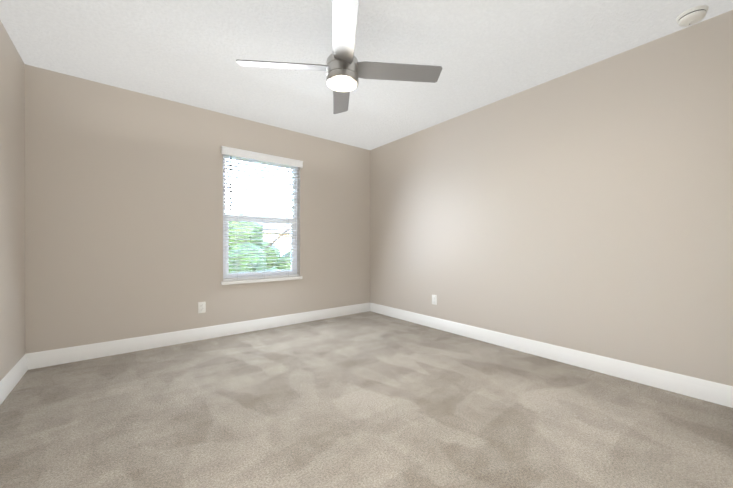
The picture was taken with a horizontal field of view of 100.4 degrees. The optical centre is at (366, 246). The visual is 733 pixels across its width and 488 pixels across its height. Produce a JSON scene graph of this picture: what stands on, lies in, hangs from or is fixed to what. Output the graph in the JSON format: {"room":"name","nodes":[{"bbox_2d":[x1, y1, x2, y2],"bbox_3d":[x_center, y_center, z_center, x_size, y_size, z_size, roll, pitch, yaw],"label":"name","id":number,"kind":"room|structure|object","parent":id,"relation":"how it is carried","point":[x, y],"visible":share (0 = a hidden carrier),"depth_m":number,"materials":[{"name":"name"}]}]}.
{"room":"empty bedroom","nodes":[
{"label":"empty bedroom","id":0,"kind":"room"},
{"bbox_2d":[0,20,24,380],"bbox_3d":[-1.566,-0.229,0.845,0.160,2.440,3.940,0,0,-38],"label":"wall","id":1,"kind":"structure","parent":0,"point":[12,209],"depth_m":2.15,"materials":[{"name":"beige paint"}]},
{"bbox_2d":[0,354,27,404],"bbox_3d":[-1.546,0.927,0.965,0.016,0.128,3.747,0,0,-38],"label":"baseboard","id":2,"kind":"structure","parent":1,"relation":"attached to","point":[10,380],"depth_m":2.12,"materials":[{"name":"white wood"}]},
{"bbox_2d":[25,64,369,353],"bbox_3d":[-1.385,-0.235,3.604,3.870,2.440,0.160,0,0,-38],"label":"wall","id":3,"kind":"structure","parent":0,"point":[123,213],"depth_m":2.95,"materials":[{"name":"beige paint"}]},
{"bbox_2d":[26,302,369,369],"bbox_3d":[-1.331,0.921,3.538,3.550,0.128,0.016,0,0,-38],"label":"baseboard","id":4,"kind":"structure","parent":3,"relation":"attached to","point":[41,359],"depth_m":3.05,"materials":[{"name":"white wood"}]},
{"bbox_2d":[198,302,205,312],"bbox_3d":[-1.735,0.646,3.221,0.070,0.115,0.008,0,0,-38],"label":"electrical outlet","id":5,"kind":"object","parent":3,"relation":"attached to","point":[201,307],"visible":1,"depth_m":3.22,"materials":[{"name":"white plastic"}]},
{"bbox_2d":[223,156,296,278],"bbox_3d":[-1.283,-0.340,3.725,0.920,1.450,0.097,0,0,-38],"label":"window","id":6,"kind":"structure","parent":3,"relation":"in","point":[293,270],"depth_m":3.68,"materials":[{"name":"white plastic"}]},
{"bbox_2d":[221,146,302,280],"bbox_3d":[-1.222,-0.352,3.647,0.964,1.471,0.119,0,0,-38],"label":"window blinds","id":7,"kind":"object","parent":6,"relation":"attached to","point":[259,158],"visible":0.92,"depth_m":3.63,"materials":[{"name":"white plastic"}]},
{"bbox_2d":[221,276,302,284],"bbox_3d":[-1.232,0.404,3.662,0.964,0.038,0.115,0,0,-38],"label":"window sill","id":8,"kind":"structure","parent":3,"relation":"attached to","point":[259,280],"depth_m":3.58,"materials":[{"name":"white wood"}]},
{"bbox_2d":[0,311,732,487],"bbox_3d":[0.239,1.050,1.557,3.870,0.120,5.390,0,0,-38],"label":"floor","id":9,"kind":"structure","parent":0,"point":[369,399],"depth_m":1.74,"materials":[{"name":"carpet"}]},
{"bbox_2d":[0,0,732,149],"bbox_3d":[0.239,-1.520,1.552,3.870,0.140,5.390,0,0,-38],"label":"ceiling","id":10,"kind":"structure","parent":0,"point":[481,53],"depth_m":2.23,"materials":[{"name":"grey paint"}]},
{"bbox_2d":[236,0,441,113],"bbox_3d":[-0.162,-1.266,2.058,1.030,0.370,1.030,0,0,39],"label":"ceiling fan","id":11,"kind":"object","parent":10,"relation":"hanging from","point":[344,69],"visible":1,"depth_m":2.01,"materials":[{"name":"silver metal"}]},
{"bbox_2d":[676,5,708,26],"bbox_3d":[2.031,-1.427,1.907,0.140,0.049,0.140,0,0,-38],"label":"smoke detector","id":12,"kind":"object","parent":10,"relation":"attached to","point":[693,15],"visible":1,"depth_m":1.88,"materials":[{"name":"white plastic"}]},
{"bbox_2d":[370,10,732,385],"bbox_3d":[1.342,-0.234,3.150,0.160,2.440,3.940,0,0,-38],"label":"wall","id":13,"kind":"structure","parent":0,"point":[588,209],"depth_m":2.46,"materials":[{"name":"beige paint"}]},
{"bbox_2d":[432,295,436,304],"bbox_3d":[0.816,0.645,3.679,0.008,0.115,0.070,0,0,-38],"label":"electrical outlet","id":14,"kind":"object","parent":13,"relation":"attached to","point":[434,299],"visible":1,"depth_m":3.67,"materials":[{"name":"white plastic"}]},
{"bbox_2d":[370,303,732,407],"bbox_3d":[1.223,0.922,3.160,0.016,0.128,3.747,0,0,-38],"label":"baseboard","id":15,"kind":"structure","parent":13,"relation":"attached to","point":[710,391],"depth_m":2.45,"materials":[{"name":"white wood"}]},
{"label":"outside","id":16,"kind":"structure","parent":0,"visible":0},
{"bbox_3d":[-126.092,3.736,158.098,300.000,0.200,395.220,0,0,-38],"label":"ground","id":17,"kind":"structure","parent":16,"visible":0},
{"bbox_2d":[229,221,290,272],"bbox_3d":[-3.180,1.276,8.214,4.496,5.396,4.457,0,0,-38],"label":"tree","id":18,"kind":"object","parent":17,"relation":"on","point":[250,263],"depth_m":6.91,"materials":[{"name":"green plant"}]},
{"bbox_2d":[259,223,290,255],"bbox_3d":[-12.738,0.088,46.464,11.800,7.600,9.800,0,0,-38],"label":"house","id":19,"kind":"structure","parent":17,"relation":"on","point":[280,243],"depth_m":40.94,"materials":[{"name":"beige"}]}
]}

